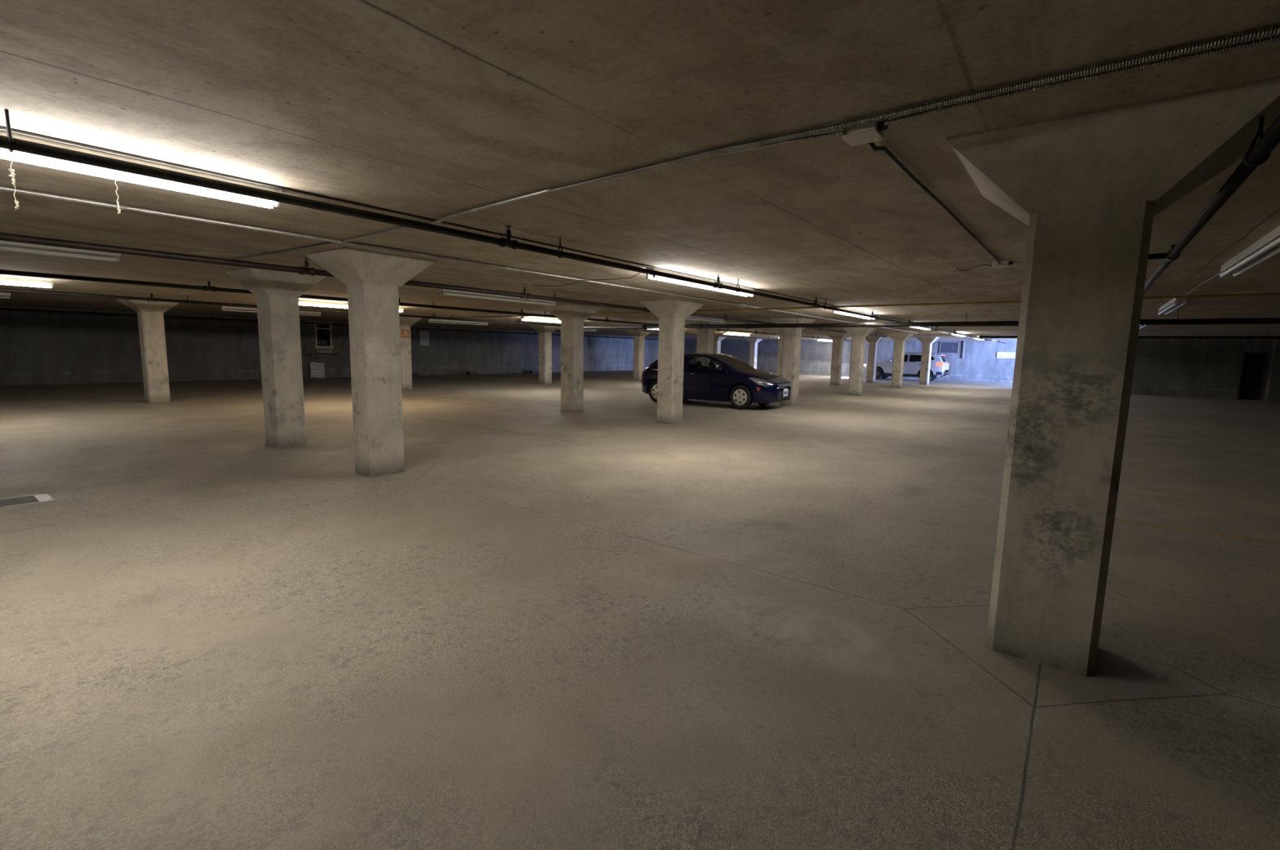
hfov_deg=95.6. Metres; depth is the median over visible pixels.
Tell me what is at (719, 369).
mirror
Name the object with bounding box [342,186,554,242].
conduit
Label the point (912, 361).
suv
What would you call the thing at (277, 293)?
concrete pillar
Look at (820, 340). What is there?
fluorescent fixture
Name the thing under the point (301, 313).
fluorescent fixture
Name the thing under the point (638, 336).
concrete pillar
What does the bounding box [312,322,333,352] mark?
window
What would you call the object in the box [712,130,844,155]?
conduit
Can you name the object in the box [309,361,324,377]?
notice
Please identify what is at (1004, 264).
junction box
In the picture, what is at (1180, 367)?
wall
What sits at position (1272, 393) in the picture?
wall
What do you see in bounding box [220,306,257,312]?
fluorescent fixture
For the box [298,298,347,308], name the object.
fluorescent fixture
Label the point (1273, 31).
conduit
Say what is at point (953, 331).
fluorescent fixture
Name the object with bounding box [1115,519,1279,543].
parking line
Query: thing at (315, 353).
cable
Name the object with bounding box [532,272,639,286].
cable
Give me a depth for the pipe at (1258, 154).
2.36 m
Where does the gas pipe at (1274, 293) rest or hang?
hanging from the ceiling
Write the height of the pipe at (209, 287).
0.171 m
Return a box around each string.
[8,155,19,210]
[115,175,120,213]
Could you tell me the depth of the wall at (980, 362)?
36.71 m
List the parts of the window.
pane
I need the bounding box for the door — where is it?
[1236,351,1267,399]
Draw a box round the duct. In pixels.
[961,340,965,358]
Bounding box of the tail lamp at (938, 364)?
[936,362,945,366]
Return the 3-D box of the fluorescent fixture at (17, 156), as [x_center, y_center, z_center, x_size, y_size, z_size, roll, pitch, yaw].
[-2.925,-1.252,2.516,0.128,0.117,2.468,7,9,37]
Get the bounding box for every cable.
[301,352,339,355]
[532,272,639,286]
[955,263,991,271]
[1184,272,1220,295]
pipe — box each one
[0,108,1006,343]
[0,231,886,337]
[0,269,851,340]
[0,288,778,340]
[0,307,658,339]
[421,292,1279,319]
[583,307,1279,328]
[978,328,1279,338]
[1143,114,1279,293]
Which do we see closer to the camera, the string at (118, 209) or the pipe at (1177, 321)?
the string at (118, 209)
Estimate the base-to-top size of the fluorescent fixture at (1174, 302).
0.117 m
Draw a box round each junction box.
[840,120,888,146]
[991,260,1013,268]
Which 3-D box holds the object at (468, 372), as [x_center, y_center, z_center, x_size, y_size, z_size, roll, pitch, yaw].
[-8.569,-2.645,29.537,0.280,0.160,0.440,7,9,37]
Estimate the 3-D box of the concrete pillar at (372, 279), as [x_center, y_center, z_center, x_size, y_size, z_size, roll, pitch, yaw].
[-2.867,-0.627,6.303,0.840,2.320,0.970,7,9,37]
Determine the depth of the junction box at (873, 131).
2.33 m
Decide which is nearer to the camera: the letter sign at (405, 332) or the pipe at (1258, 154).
the pipe at (1258, 154)
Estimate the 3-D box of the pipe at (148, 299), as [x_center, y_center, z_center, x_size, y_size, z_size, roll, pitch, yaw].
[-3.539,-3.373,19.088,0.078,0.171,41.500,7,9,37]
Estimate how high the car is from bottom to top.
1.356 m
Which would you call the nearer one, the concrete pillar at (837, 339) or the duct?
the concrete pillar at (837, 339)
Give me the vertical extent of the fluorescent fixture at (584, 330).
0.117 m
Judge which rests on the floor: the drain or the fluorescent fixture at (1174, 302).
the drain
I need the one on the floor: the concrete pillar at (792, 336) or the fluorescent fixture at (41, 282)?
the concrete pillar at (792, 336)
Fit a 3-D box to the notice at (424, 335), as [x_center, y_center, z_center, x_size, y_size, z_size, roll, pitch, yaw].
[-10.291,-4.140,27.720,0.009,0.660,0.564,7,9,37]
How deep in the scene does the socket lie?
3.44 m
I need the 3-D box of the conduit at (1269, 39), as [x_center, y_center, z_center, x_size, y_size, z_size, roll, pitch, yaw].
[1.468,-1.114,1.860,1.301,0.031,0.021,7,9,36]
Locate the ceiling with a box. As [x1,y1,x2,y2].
[0,0,1279,341]
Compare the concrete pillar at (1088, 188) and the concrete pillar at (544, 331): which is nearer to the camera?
the concrete pillar at (1088, 188)
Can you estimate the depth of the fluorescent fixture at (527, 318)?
17.62 m
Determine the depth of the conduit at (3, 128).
3.54 m
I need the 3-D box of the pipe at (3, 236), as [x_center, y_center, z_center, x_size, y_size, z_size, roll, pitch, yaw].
[0.226,-2.281,11.268,0.087,0.188,33.500,7,9,37]
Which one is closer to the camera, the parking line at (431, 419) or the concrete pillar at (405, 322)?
the parking line at (431, 419)
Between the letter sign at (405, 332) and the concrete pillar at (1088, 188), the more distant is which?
the letter sign at (405, 332)
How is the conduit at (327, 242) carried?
attached to the ceiling
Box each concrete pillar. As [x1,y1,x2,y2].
[115,298,178,402]
[225,267,325,447]
[305,246,435,476]
[399,316,422,389]
[529,324,559,383]
[542,304,600,412]
[626,330,650,380]
[639,299,704,424]
[685,319,726,366]
[713,336,725,367]
[745,337,762,368]
[770,317,815,405]
[770,327,783,376]
[825,333,850,385]
[842,327,876,395]
[866,336,884,382]
[887,333,913,387]
[915,336,939,384]
[946,76,1279,676]
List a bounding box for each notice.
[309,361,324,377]
[418,331,429,345]
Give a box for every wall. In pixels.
[0,305,658,385]
[684,339,1017,380]
[1130,338,1273,399]
[1263,338,1279,401]
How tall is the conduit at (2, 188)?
0.049 m
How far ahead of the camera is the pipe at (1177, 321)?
12.22 m
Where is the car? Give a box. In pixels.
[640,352,791,408]
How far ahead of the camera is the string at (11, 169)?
2.61 m
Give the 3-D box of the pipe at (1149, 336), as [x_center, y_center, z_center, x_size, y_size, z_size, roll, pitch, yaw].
[16.636,-2.609,16.683,12.000,0.266,0.090,7,9,37]
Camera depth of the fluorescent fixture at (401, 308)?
14.03 m
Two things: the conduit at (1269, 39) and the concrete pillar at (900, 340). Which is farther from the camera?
the concrete pillar at (900, 340)
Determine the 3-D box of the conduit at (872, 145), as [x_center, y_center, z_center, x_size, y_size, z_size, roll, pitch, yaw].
[2.206,-1.361,3.985,0.033,0.054,4.024,7,9,38]
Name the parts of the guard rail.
post, rail, rail, post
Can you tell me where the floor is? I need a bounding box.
[0,369,1279,849]
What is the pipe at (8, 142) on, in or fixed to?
hanging from the ceiling
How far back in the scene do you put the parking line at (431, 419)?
9.83 m
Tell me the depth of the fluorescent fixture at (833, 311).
12.06 m
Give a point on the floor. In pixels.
(725, 626)
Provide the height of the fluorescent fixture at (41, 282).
0.117 m
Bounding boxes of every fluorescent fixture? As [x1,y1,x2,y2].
[0,129,282,208]
[0,240,120,262]
[0,276,53,288]
[0,292,10,298]
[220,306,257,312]
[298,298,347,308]
[299,311,320,315]
[399,306,404,311]
[427,319,488,325]
[438,288,555,306]
[520,316,560,323]
[556,326,596,331]
[645,266,754,296]
[684,315,724,322]
[723,331,750,335]
[817,338,832,342]
[832,307,875,319]
[911,326,930,329]
[951,331,965,336]
[1157,297,1186,315]
[1219,225,1279,277]
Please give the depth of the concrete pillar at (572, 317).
12.81 m
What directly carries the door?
in the wall at (1180, 367)
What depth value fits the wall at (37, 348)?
20.86 m
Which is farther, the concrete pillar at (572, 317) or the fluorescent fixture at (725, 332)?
the fluorescent fixture at (725, 332)
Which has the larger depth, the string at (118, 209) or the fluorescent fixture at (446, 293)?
the fluorescent fixture at (446, 293)
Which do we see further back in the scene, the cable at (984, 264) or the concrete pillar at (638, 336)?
the concrete pillar at (638, 336)
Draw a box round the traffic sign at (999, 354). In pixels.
[996,351,1015,358]
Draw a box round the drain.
[0,493,57,508]
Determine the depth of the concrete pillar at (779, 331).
21.49 m
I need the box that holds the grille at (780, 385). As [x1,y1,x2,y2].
[777,382,791,388]
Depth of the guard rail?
23.81 m
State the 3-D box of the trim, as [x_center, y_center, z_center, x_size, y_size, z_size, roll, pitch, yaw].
[15.066,-3.096,36.898,29.600,0.120,0.250,7,9,37]
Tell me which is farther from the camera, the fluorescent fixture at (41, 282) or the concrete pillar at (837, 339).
the concrete pillar at (837, 339)
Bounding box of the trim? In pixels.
[762,370,1013,382]
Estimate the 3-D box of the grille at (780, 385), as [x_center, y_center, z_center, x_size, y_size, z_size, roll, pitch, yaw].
[3.597,-0.975,14.488,0.126,0.110,1.000,7,9,37]
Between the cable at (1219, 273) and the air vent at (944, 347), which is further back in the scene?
the air vent at (944, 347)
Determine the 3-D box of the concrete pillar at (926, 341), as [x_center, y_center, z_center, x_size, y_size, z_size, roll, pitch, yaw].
[14.024,-3.140,28.463,0.900,2.320,0.900,7,9,37]
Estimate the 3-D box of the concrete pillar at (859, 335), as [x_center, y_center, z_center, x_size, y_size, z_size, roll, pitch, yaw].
[7.500,-2.188,20.043,0.900,2.320,0.900,7,9,37]
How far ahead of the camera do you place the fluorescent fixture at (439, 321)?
20.73 m
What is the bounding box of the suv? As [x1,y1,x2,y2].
[863,351,948,380]
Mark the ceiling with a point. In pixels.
(435, 109)
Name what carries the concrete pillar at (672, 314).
on the floor
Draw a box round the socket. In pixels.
[275,201,279,207]
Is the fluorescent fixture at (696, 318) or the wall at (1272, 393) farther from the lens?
the wall at (1272, 393)
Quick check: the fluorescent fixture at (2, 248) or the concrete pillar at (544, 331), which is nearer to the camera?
the fluorescent fixture at (2, 248)
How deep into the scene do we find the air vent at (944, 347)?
34.37 m
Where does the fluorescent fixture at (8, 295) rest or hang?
attached to the ceiling
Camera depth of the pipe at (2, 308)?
19.87 m
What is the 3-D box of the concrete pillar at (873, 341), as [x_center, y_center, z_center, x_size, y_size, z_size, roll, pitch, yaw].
[11.797,-3.313,29.457,0.900,2.320,0.900,7,9,37]
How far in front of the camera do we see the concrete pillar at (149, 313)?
13.12 m
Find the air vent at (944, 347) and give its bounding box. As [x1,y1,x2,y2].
[938,342,959,353]
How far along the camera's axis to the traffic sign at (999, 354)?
32.68 m
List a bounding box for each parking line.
[431,418,577,441]
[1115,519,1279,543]
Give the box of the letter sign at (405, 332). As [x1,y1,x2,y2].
[400,328,409,337]
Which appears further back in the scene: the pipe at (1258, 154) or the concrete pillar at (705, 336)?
the concrete pillar at (705, 336)
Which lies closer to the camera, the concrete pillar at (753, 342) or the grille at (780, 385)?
the grille at (780, 385)
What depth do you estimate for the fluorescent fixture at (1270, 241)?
4.60 m
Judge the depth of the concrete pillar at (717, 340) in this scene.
33.37 m
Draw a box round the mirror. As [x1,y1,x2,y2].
[716,365,722,371]
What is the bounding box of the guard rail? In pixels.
[310,320,341,357]
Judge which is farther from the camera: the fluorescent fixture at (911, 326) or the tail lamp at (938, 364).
the tail lamp at (938, 364)
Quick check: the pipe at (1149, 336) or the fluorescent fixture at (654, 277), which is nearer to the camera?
the fluorescent fixture at (654, 277)
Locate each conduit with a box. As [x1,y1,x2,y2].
[0,126,987,338]
[0,185,917,333]
[231,241,333,259]
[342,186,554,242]
[552,25,1279,191]
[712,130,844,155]
[866,142,1000,264]
[884,34,1279,124]

